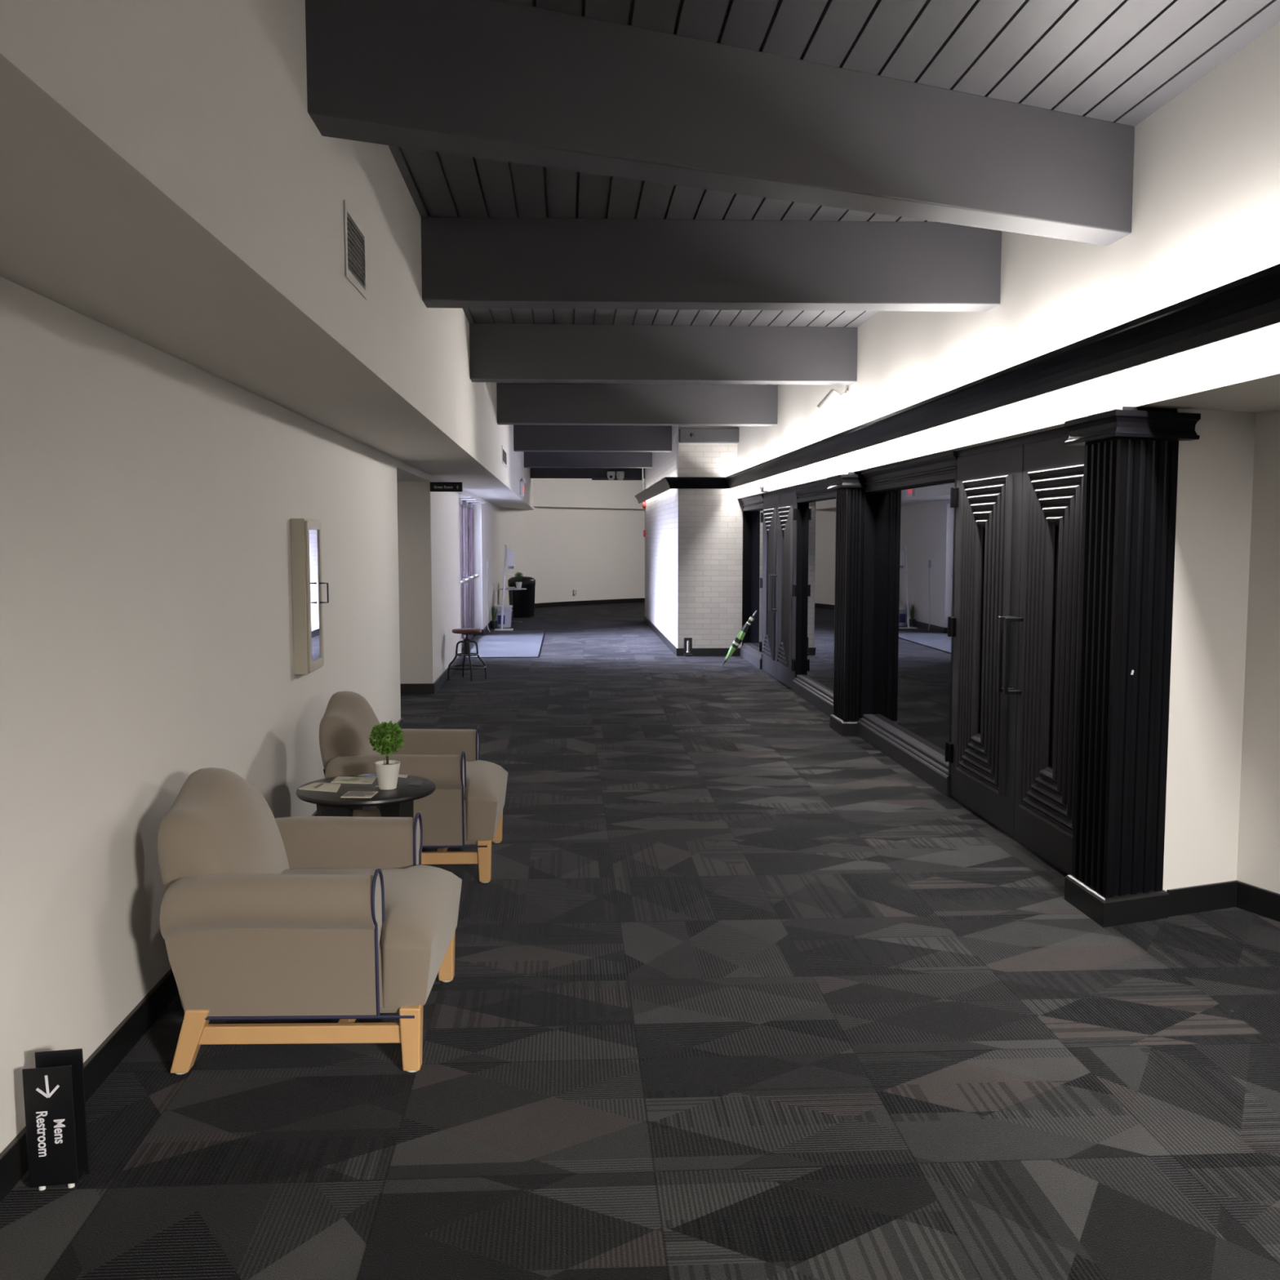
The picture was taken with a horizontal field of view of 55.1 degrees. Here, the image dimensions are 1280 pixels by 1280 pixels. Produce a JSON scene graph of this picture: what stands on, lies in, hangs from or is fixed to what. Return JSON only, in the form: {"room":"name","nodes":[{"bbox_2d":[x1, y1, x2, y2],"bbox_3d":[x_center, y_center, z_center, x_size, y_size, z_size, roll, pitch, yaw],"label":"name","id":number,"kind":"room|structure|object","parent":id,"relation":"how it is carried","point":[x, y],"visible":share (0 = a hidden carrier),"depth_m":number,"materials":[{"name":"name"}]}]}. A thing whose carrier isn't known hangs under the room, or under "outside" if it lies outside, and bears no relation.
{"room":"lobby hallway","nodes":[
{"label":"lobby hallway","id":0,"kind":"room"},
{"bbox_2d":[0,276,500,1153],"bbox_3d":[-2.011,-0.368,9.852,0.250,2.100,28.100,0,5,-3],"label":"wall","id":1,"kind":"structure","parent":0,"point":[149,498],"depth_m":3.73,"materials":[{"name":"paint"}]},
{"bbox_2d":[0,718,403,1203],"bbox_3d":[-1.511,1.225,2.763,0.137,0.100,13.674,0,5,-3],"label":"baseboard","id":2,"kind":"structure","parent":1,"relation":"attached to","point":[103,1061],"depth_m":3.45,"materials":[{"name":"black"}]},
{"bbox_2d":[290,518,328,674],"bbox_3d":[-1.595,-0.218,5.969,0.122,0.740,0.340,0,5,-3],"label":"fire extinguisher cabinet","id":3,"kind":"object","parent":1,"relation":"attached to","point":[305,533],"visible":1,"depth_m":5.82,"materials":[{"name":"beige"}]},
{"bbox_2d":[400,652,462,693],"bbox_3d":[-3.134,0.341,13.384,2.117,0.100,3.257,0,5,-3],"label":"baseboard","id":4,"kind":"structure","parent":1,"relation":"attached to","point":[406,688],"depth_m":11.83,"materials":[{"name":"black"}]},
{"bbox_2d":[430,481,462,491],"bbox_3d":[-1.847,-1.460,11.688,0.304,0.090,0.049,0,5,-3],"label":"sign","id":5,"kind":"object","parent":1,"relation":"attached to","point":[434,486],"visible":1,"depth_m":11.66,"materials":[{"name":"black plastic"}]},
{"bbox_2d":[459,496,471,584],"bbox_3d":[-2.257,-0.801,15.460,0.274,2.026,0.920,0,5,-3],"label":"door","id":6,"kind":"structure","parent":1,"relation":"in","point":[462,582],"depth_m":15.30,"materials":[{"name":"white metal"}]},
{"bbox_2d":[459,497,474,619],"bbox_3d":[-2.490,-0.948,16.817,0.120,2.100,3.830,0,5,-3],"label":"trim","id":7,"kind":"structure","parent":1,"relation":"attached to","point":[460,498],"depth_m":18.67,"materials":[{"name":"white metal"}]},
{"bbox_2d":[459,498,475,648],"bbox_3d":[-2.312,-0.878,16.386,0.274,2.026,0.920,0,5,-3],"label":"door","id":8,"kind":"structure","parent":1,"relation":"in","point":[464,580],"depth_m":16.77,"materials":[{"name":"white metal"}]},
{"bbox_2d":[462,500,480,639],"bbox_3d":[-2.367,-0.955,17.311,0.274,2.026,0.920,0,5,-3],"label":"door","id":9,"kind":"structure","parent":1,"relation":"in","point":[465,504],"depth_m":17.49,"materials":[{"name":"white metal"}]},
{"bbox_2d":[467,502,485,639],"bbox_3d":[-2.422,-1.032,18.236,0.274,2.026,0.920,0,5,-3],"label":"door","id":10,"kind":"structure","parent":1,"relation":"in","point":[470,506],"depth_m":18.42,"materials":[{"name":"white metal"}]},
{"bbox_2d":[474,619,492,635],"bbox_3d":[-2.605,-0.297,21.053,0.144,0.100,4.555,0,5,-3],"label":"baseboard","id":11,"kind":"structure","parent":1,"relation":"attached to","point":[485,629],"depth_m":19.05,"materials":[{"name":"black"}]},
{"bbox_2d":[485,560,489,631],"bbox_3d":[-2.426,-0.697,19.522,0.055,1.129,0.260,-1,5,-11],"label":"wall phone","id":12,"kind":"object","parent":1,"relation":"attached to","point":[486,562],"visible":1,"depth_m":19.55,"materials":[{"name":"white plastic"}]},
{"bbox_2d":[0,0,533,509],"bbox_3d":[-1.831,-2.032,11.332,0.900,0.970,31.300,0,5,-3],"label":"soffit","id":13,"kind":"structure","parent":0,"point":[168,180],"depth_m":2.87,"materials":[{"name":"paint"}]},
{"bbox_2d":[343,200,367,299],"bbox_3d":[-0.945,-1.291,4.078,0.006,0.238,0.400,0,5,-3],"label":"air vent","id":14,"kind":"object","parent":13,"relation":"in","point":[355,247],"visible":1,"depth_m":4.06,"materials":[{"name":"metal"}]},
{"bbox_2d":[502,445,506,467],"bbox_3d":[-1.519,-2.052,13.736,0.006,0.193,0.950,0,5,-3],"label":"air vent","id":15,"kind":"object","parent":13,"relation":"in","point":[504,451],"visible":1,"depth_m":13.70,"materials":[{"name":"metal"}]},
{"bbox_2d":[520,477,526,496],"bbox_3d":[-1.758,-2.314,18.500,0.095,0.273,0.340,0,5,-3],"label":"exit sign","id":16,"kind":"object","parent":13,"relation":"attached to","point":[522,482],"visible":1,"depth_m":18.34,"materials":[{"name":"white plastic"}]},
{"bbox_2d":[373,760,400,790],"bbox_3d":[-0.979,0.526,4.755,0.100,0.102,0.100,0,5,-3],"label":"pot","id":17,"kind":"object","parent":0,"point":[387,771],"depth_m":4.72,"materials":[{"name":"white ceramic"}]},
{"bbox_2d":[396,473,420,684],"bbox_3d":[-3.089,-0.426,10.537,2.080,2.100,2.600,0,5,-3],"label":"wall","id":18,"kind":"structure","parent":0,"point":[406,487],"depth_m":11.74,"materials":[{"name":"paint"}]},
{"bbox_2d":[515,582,521,588],"bbox_3d":[-2.151,-0.969,21.755,0.115,0.117,0.115,0,5,-3],"label":"pot","id":19,"kind":"object","parent":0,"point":[518,584],"depth_m":21.72,"materials":[{"name":"white ceramic"}]},
{"bbox_2d":[499,506,644,604],"bbox_3d":[-0.318,-1.923,27.320,1.900,2.300,9.931,4,6,41],"label":"wall","id":20,"kind":"structure","parent":0,"point":[599,553],"depth_m":27.24,"materials":[{"name":"paint"}]},
{"bbox_2d":[534,598,644,608],"bbox_3d":[-0.254,-0.822,27.359,1.780,0.100,9.805,4,6,41],"label":"baseboard","id":21,"kind":"structure","parent":20,"relation":"attached to","point":[625,600],"depth_m":27.54,"materials":[{"name":"black"}]},
{"bbox_2d":[533,478,644,509],"bbox_3d":[-0.382,-3.380,27.130,2.118,0.905,10.075,4,6,42],"label":"wall","id":22,"kind":"structure","parent":0,"point":[547,492],"depth_m":27.08,"materials":[{"name":"paint"}]},
{"bbox_2d":[0,602,1279,1279],"bbox_3d":[0.904,0.427,13.559,10.600,0.100,35.200,0,5,-3],"label":"floor","id":23,"kind":"structure","parent":0,"point":[736,991],"depth_m":3.46,"materials":[{"name":"carpet"}]},
{"bbox_2d":[22,1048,89,1191],"bbox_3d":[-1.353,1.113,2.841,0.129,0.313,0.056,-1,5,-7],"label":"restroom sign","id":24,"kind":"object","parent":23,"relation":"on","point":[55,1098],"visible":1,"depth_m":2.82,"materials":[{"name":"black plastic"}]},
{"bbox_2d":[157,767,462,1074],"bbox_3d":[-0.987,0.789,3.779,0.788,0.800,0.853,0,5,-1],"label":"armchair","id":25,"kind":"object","parent":23,"relation":"on","point":[263,916],"visible":1,"depth_m":3.43,"materials":[{"name":"beige fabric"}]},
{"bbox_2d":[280,864,462,1008],"bbox_3d":[-0.885,0.869,3.788,0.585,0.270,0.742,0,5,-1],"label":"seat cushion","id":26,"kind":"object","parent":25,"relation":"on","point":[397,963],"depth_m":3.43,"materials":[{"name":"beige fabric"}]},
{"bbox_2d":[296,774,435,817],"bbox_3d":[-1.070,0.838,4.821,0.534,0.530,0.534,0,5,-3],"label":"side table","id":27,"kind":"object","parent":23,"relation":"on","point":[398,802],"visible":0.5,"depth_m":4.68,"materials":[{"name":"black wood"}]},
{"bbox_2d":[298,782,340,792],"bbox_3d":[-1.221,0.572,4.771,0.167,0.006,0.127,1,5,17],"label":"leaflet","id":28,"kind":"object","parent":27,"relation":"on","point":[326,787],"visible":1,"depth_m":4.75,"materials":[{"name":"beige paper"}]},
{"bbox_2d":[330,776,375,783],"bbox_3d":[-1.144,0.561,4.913,0.184,0.004,0.115,1,5,8],"label":"leaflet","id":29,"kind":"object","parent":27,"relation":"on","point":[344,780],"visible":1,"depth_m":4.90,"materials":[{"name":"beige paper"}]},
{"bbox_2d":[340,791,377,798],"bbox_3d":[-1.061,0.585,4.640,0.116,0.004,0.108,0,5,3],"label":"leaflet","id":30,"kind":"object","parent":27,"relation":"on","point":[359,794],"visible":1,"depth_m":4.63,"materials":[{"name":"beige paper"}]},
{"bbox_2d":[358,773,377,778],"bbox_3d":[-1.093,0.556,4.990,0.115,0.004,0.105,0,5,-3],"label":"leaflet","id":31,"kind":"object","parent":27,"relation":"on","point":[371,775],"visible":0.64,"depth_m":5.00,"materials":[{"name":"beige paper"}]},
{"bbox_2d":[368,720,404,790],"bbox_3d":[-0.981,0.443,4.749,0.139,0.268,0.142,0,5,-3],"label":"potted topiary","id":32,"kind":"object","parent":27,"relation":"on","point":[387,771],"visible":1,"depth_m":4.72,"materials":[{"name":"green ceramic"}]},
{"bbox_2d":[398,773,408,777],"bbox_3d":[-0.970,0.555,5.003,0.076,0.003,0.043,3,5,28],"label":"leaflet","id":33,"kind":"object","parent":27,"relation":"on","point":[399,775],"visible":0.64,"depth_m":5.00,"materials":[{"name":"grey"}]},
{"bbox_2d":[408,779,426,786],"bbox_3d":[-0.881,0.567,4.860,0.051,0.002,0.113,0,5,6],"label":"leaflet","id":34,"kind":"object","parent":27,"relation":"on","point":[415,783],"visible":1,"depth_m":4.85,"materials":[{"name":"grey paper"}]},
{"bbox_2d":[319,690,507,883],"bbox_3d":[-1.028,0.632,5.666,0.788,0.800,0.853,0,5,-2],"label":"armchair","id":35,"kind":"object","parent":23,"relation":"on","point":[465,806],"visible":0.65,"depth_m":5.33,"materials":[{"name":"beige fabric"}]},
{"bbox_2d":[463,760,507,840],"bbox_3d":[-0.926,0.712,5.677,0.585,0.270,0.742,0,5,-2],"label":"seat cushion","id":36,"kind":"object","parent":35,"relation":"on","point":[485,783],"depth_m":5.35,"materials":[{"name":"beige fabric"}]},
{"bbox_2d":[447,628,487,681],"bbox_3d":[-1.833,0.152,12.992,0.400,0.534,0.400,1,5,9],"label":"stool","id":37,"kind":"object","parent":23,"relation":"on","point":[466,641],"visible":1,"depth_m":12.94,"materials":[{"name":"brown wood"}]},
{"bbox_2d":[489,603,497,628],"bbox_3d":[-2.424,-0.401,20.340,0.133,0.425,0.138,0,5,-3],"label":"snake plant","id":38,"kind":"object","parent":23,"relation":"on","point":[493,623],"visible":0.98,"depth_m":20.32,"materials":[{"name":"green plant"}]},
{"bbox_2d":[462,631,544,657],"bbox_3d":[-1.923,0.038,17.555,1.030,0.012,4.350,0,5,-3],"label":"entrance mat","id":39,"kind":"object","parent":23,"relation":"on","point":[493,644],"visible":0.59,"depth_m":17.18,"materials":[{"name":"grey rubber"}]},
{"bbox_2d":[494,604,512,627],"bbox_3d":[-2.309,-0.400,20.658,0.324,0.370,0.324,0,5,-3],"label":"pail","id":40,"kind":"object","parent":23,"relation":"on","point":[508,610],"visible":0.76,"depth_m":20.54,"materials":[{"name":"grey plastic"}]},
{"bbox_2d":[494,545,515,631],"bbox_3d":[-2.210,-0.855,20.002,0.335,1.386,0.300,0,5,-3],"label":"stand","id":41,"kind":"object","parent":23,"relation":"on","point":[510,553],"visible":1,"depth_m":19.95,"materials":[{"name":"white plastic"}]},
{"bbox_2d":[506,550,515,565],"bbox_3d":[-2.102,-1.334,19.969,0.120,0.255,0.100,0,5,-3],"label":"dispenser","id":42,"kind":"object","parent":41,"relation":"on","point":[510,553],"depth_m":19.92,"materials":[{"name":"white plastic"}]},
{"bbox_2d":[496,587,526,622],"bbox_3d":[-2.284,-0.614,21.827,0.530,0.602,0.530,0,5,-3],"label":"pedestal table","id":43,"kind":"object","parent":23,"relation":"on","point":[515,588],"visible":0.73,"depth_m":21.79,"materials":[{"name":"white plastic"}]},
{"bbox_2d":[514,572,523,588],"bbox_3d":[-2.148,-1.061,21.749,0.160,0.301,0.160,0,5,-3],"label":"potted topiary","id":44,"kind":"object","parent":43,"relation":"on","point":[518,584],"visible":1,"depth_m":21.72,"materials":[{"name":"green plant"}]},
{"bbox_2d":[507,576,535,617],"bbox_3d":[-2.248,-0.822,23.320,0.524,0.770,0.524,0,5,-3],"label":"waste bin","id":45,"kind":"object","parent":23,"relation":"on","point":[523,601],"visible":0.8,"depth_m":23.11,"materials":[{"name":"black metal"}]},
{"bbox_2d":[684,637,692,656],"bbox_3d":[0.613,0.091,15.578,0.104,0.237,0.060,0,5,-3],"label":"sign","id":46,"kind":"object","parent":23,"relation":"on","point":[687,641],"visible":1,"depth_m":15.59,"materials":[{"name":"black metal"}]},
{"bbox_2d":[644,426,743,648],"bbox_3d":[2.280,-1.611,18.925,4.000,3.070,6.650,0,5,-3],"label":"brick pier","id":47,"kind":"object","parent":23,"relation":"on","point":[694,537],"visible":0.21,"depth_m":15.59,"materials":[{"name":"white brick"}]},
{"bbox_2d":[642,501,645,508],"bbox_3d":[0.069,-2.407,21.868,0.060,0.124,0.124,0,5,-3],"label":"fire alarm","id":48,"kind":"object","parent":47,"relation":"attached to","point":[644,502],"visible":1,"depth_m":21.82,"materials":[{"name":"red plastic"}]},
{"bbox_2d":[644,615,740,656],"bbox_3d":[0.675,-0.122,18.949,0.818,0.100,6.678,0,5,-3],"label":"baseboard","id":49,"kind":"object","parent":47,"relation":"attached to","point":[677,651],"visible":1,"depth_m":15.64,"materials":[{"name":"black"}]},
{"bbox_2d":[679,428,738,443],"bbox_3d":[0.866,-2.557,15.351,0.744,0.170,0.144,0,5,-3],"label":"beam","id":50,"kind":"structure","parent":47,"relation":"attached to","point":[700,435],"depth_m":15.28,"materials":[{"name":"grey paint"}]},
{"bbox_2d":[720,610,757,667],"bbox_3d":[1.141,-0.010,14.119,0.414,0.672,0.087,1,5,16],"label":"umbrella","id":51,"kind":"object","parent":23,"relation":"on","point":[739,638],"visible":1,"depth_m":14.09,"materials":[{"name":"green fabric"}]},
{"bbox_2d":[826,471,866,736],"bbox_3d":[1.616,-0.282,9.454,0.267,1.994,0.505,0,5,-3],"label":"fluted pilaster","id":52,"kind":"object","parent":23,"relation":"on","point":[849,486],"visible":0.9,"depth_m":9.31,"materials":[{"name":"black paint"}]},
{"bbox_2d":[1064,406,1200,927],"bbox_3d":[1.934,0.102,4.839,0.390,1.994,0.468,0,5,-3],"label":"fluted pilaster","id":53,"kind":"object","parent":23,"relation":"on","point":[1131,453],"visible":1,"depth_m":4.76,"materials":[{"name":"black paint"}]},
{"bbox_2d":[388,0,1279,385],"bbox_3d":[1.499,-2.688,12.883,6.126,0.120,34.100,0,5,-3],"label":"ceiling","id":54,"kind":"structure","parent":0,"point":[1118,61],"depth_m":3.98,"materials":[{"name":"grey wood"}]},
{"bbox_2d":[530,467,644,478],"bbox_3d":[0.525,-3.347,23.883,5.304,0.399,0.210,0,5,-3],"label":"ceiling beam","id":55,"kind":"structure","parent":54,"relation":"attached to","point":[535,473],"depth_m":23.69,"materials":[{"name":"grey paint"}]},
{"bbox_2d":[607,471,615,479],"bbox_3d":[-0.559,-3.173,23.651,0.160,0.160,0.169,-5,7,-44],"label":"security camera","id":56,"kind":"object","parent":55,"relation":"attached to","point":[611,474],"visible":1,"depth_m":23.59,"materials":[{"name":"white plastic"}]},
{"bbox_2d":[591,478,642,479],"bbox_3d":[-0.438,-3.219,24.027,1.010,0.170,0.110,0,5,-3],"label":"valance board","id":57,"kind":"object","parent":55,"relation":"hanging from","point":[592,478],"visible":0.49,"depth_m":23.98,"materials":[{"name":"black"}]},
{"bbox_2d":[616,471,624,479],"bbox_3d":[-0.384,-3.174,23.661,0.160,0.160,0.169,-5,7,-44],"label":"security camera","id":58,"kind":"object","parent":55,"relation":"attached to","point":[620,474],"visible":1,"depth_m":23.60,"materials":[{"name":"white plastic"}]},
{"bbox_2d":[524,451,652,467],"bbox_3d":[-0.855,-3.037,20.158,2.108,0.399,0.210,0,5,-3],"label":"ceiling beam","id":59,"kind":"structure","parent":54,"relation":"attached to","point":[531,459],"depth_m":20.06,"materials":[{"name":"grey paint"}]},
{"bbox_2d":[513,424,671,452],"bbox_3d":[-0.630,-2.723,16.377,2.108,0.399,0.210,0,5,-3],"label":"ceiling beam","id":60,"kind":"structure","parent":54,"relation":"attached to","point":[594,438],"depth_m":16.28,"materials":[{"name":"grey paint"}]},
{"bbox_2d":[496,382,777,426],"bbox_3d":[-0.025,-2.401,12.520,2.858,0.399,0.210,0,5,-3],"label":"ceiling beam","id":61,"kind":"structure","parent":54,"relation":"attached to","point":[520,404],"depth_m":12.42,"materials":[{"name":"grey paint"}]},
{"bbox_2d":[469,323,857,385],"bbox_3d":[0.179,-2.116,9.088,2.858,0.399,0.210,0,5,-3],"label":"ceiling beam","id":62,"kind":"structure","parent":54,"relation":"attached to","point":[514,353],"depth_m":8.99,"materials":[{"name":"grey paint"}]},
{"bbox_2d":[421,216,1001,311],"bbox_3d":[0.356,-1.868,6.113,2.863,0.399,0.210,0,5,-2],"label":"ceiling beam","id":63,"kind":"structure","parent":54,"relation":"attached to","point":[467,262],"depth_m":6.01,"materials":[{"name":"grey paint"}]},
{"bbox_2d":[305,0,1134,245],"bbox_3d":[0.477,-1.699,4.086,3.161,0.399,0.190,-2,5,-26],"label":"ceiling beam","id":64,"kind":"structure","parent":54,"relation":"attached to","point":[499,80],"depth_m":3.85,"materials":[{"name":"grey paint"}]},
{"bbox_2d":[737,21,1279,498],"bbox_3d":[1.934,-1.512,5.719,0.250,1.075,19.600,0,5,-3],"label":"wall","id":65,"kind":"structure","parent":0,"point":[1206,197],"depth_m":4.73,"materials":[{"name":"paint"}]},
{"bbox_2d":[740,493,763,669],"bbox_3d":[1.422,-0.727,14.773,0.192,1.998,1.625,0,5,-3],"label":"window","id":66,"kind":"structure","parent":65,"relation":"in","point":[753,507],"depth_m":15.30,"materials":[{"name":"black paint"}]},
{"bbox_2d":[759,481,768,492],"bbox_3d":[1.330,-1.650,13.211,0.071,0.103,0.200,0,5,-3],"label":"emergency light","id":67,"kind":"object","parent":65,"relation":"attached to","point":[763,486],"visible":1,"depth_m":13.12,"materials":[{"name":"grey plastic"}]},
{"bbox_2d":[759,494,778,679],"bbox_3d":[1.405,-0.600,13.477,0.130,1.951,1.062,0,5,-3],"label":"door","id":68,"kind":"structure","parent":65,"relation":"in","point":[769,517],"depth_m":13.31,"materials":[{"name":"grey paint"}]},
{"bbox_2d":[763,487,795,497],"bbox_3d":[1.501,-0.576,12.953,0.090,1.998,2.030,0,5,-3],"label":"trim","id":69,"kind":"structure","parent":65,"relation":"attached to","point":[788,490],"depth_m":12.84,"materials":[{"name":"black paint"}]},
{"bbox_2d":[770,491,797,688],"bbox_3d":[1.468,-0.511,12.418,0.130,1.951,1.057,0,5,-3],"label":"door","id":70,"kind":"structure","parent":65,"relation":"in","point":[787,509],"depth_m":12.30,"materials":[{"name":"grey paint"}]},
{"bbox_2d":[792,479,835,716],"bbox_3d":[1.658,-0.396,10.801,0.192,1.998,2.300,0,5,-3],"label":"window","id":71,"kind":"structure","parent":65,"relation":"in","point":[815,526],"depth_m":11.20,"materials":[{"name":"black paint"}]},
{"bbox_2d":[817,388,848,416],"bbox_3d":[1.472,-1.814,9.361,0.240,0.204,0.146,0,5,-3],"label":"spotlight","id":72,"kind":"object","parent":65,"relation":"attached to","point":[833,397],"visible":1,"depth_m":9.31,"materials":[{"name":"white metal"}]},
{"bbox_2d":[857,450,957,795],"bbox_3d":[1.815,-0.177,8.165,0.192,1.998,2.200,0,5,-3],"label":"window","id":73,"kind":"structure","parent":65,"relation":"in","point":[909,521],"depth_m":8.19,"materials":[{"name":"black paint"}]},
{"bbox_2d":[635,263,1279,503],"bbox_3d":[1.092,-1.447,9.117,0.830,0.141,26.050,0,5,-3],"label":"crown molding","id":74,"kind":"structure","parent":65,"relation":"attached to","point":[1251,303],"depth_m":4.87,"materials":[{"name":"black paint"}]},
{"bbox_2d":[944,444,1023,837],"bbox_3d":[1.815,-0.025,6.581,0.130,1.951,1.067,0,5,-3],"label":"door","id":75,"kind":"structure","parent":65,"relation":"in","point":[987,498],"depth_m":6.44,"materials":[{"name":"grey paint"}]},
{"bbox_2d":[956,426,1069,457],"bbox_3d":[1.912,-0.001,6.049,0.090,1.998,2.050,0,5,-3],"label":"trim","id":76,"kind":"structure","parent":65,"relation":"attached to","point":[1060,432],"depth_m":6.07,"materials":[{"name":"black paint"}]},
{"bbox_2d":[1002,435,1084,875],"bbox_3d":[1.879,0.064,5.511,0.130,1.951,1.072,0,5,-3],"label":"door","id":77,"kind":"structure","parent":65,"relation":"in","point":[1053,471],"depth_m":5.62,"materials":[{"name":"grey paint"}]},
{"bbox_2d":[1192,391,1279,412],"bbox_3d":[4.404,-0.621,0.864,4.100,0.105,9.500,0,5,-3],"label":"ceiling","id":78,"kind":"structure","parent":65,"relation":"attached to","point":[1269,401],"depth_m":4.56,"materials":[{"name":"paint"}]},
{"bbox_2d":[1162,408,1255,891],"bbox_3d":[2.292,0.092,4.955,0.549,1.995,0.150,-2,5,-22],"label":"wall","id":79,"kind":"structure","parent":0,"point":[1215,480],"depth_m":4.86,"materials":[{"name":"paint"}]},
{"bbox_2d":[1236,409,1279,893],"bbox_3d":[4.088,0.423,0.975,0.150,1.995,8.600,-2,5,-22],"label":"wall","id":80,"kind":"structure","parent":0,"point":[1258,864],"depth_m":4.85,"materials":[{"name":"paint"}]},
{"bbox_2d":[1166,880,1279,921],"bbox_3d":[3.846,1.371,0.958,0.370,0.108,8.600,-2,5,-22],"label":"baseboard","id":81,"kind":"structure","parent":80,"relation":"attached to","point":[1219,895],"depth_m":4.92,"materials":[{"name":"black"}]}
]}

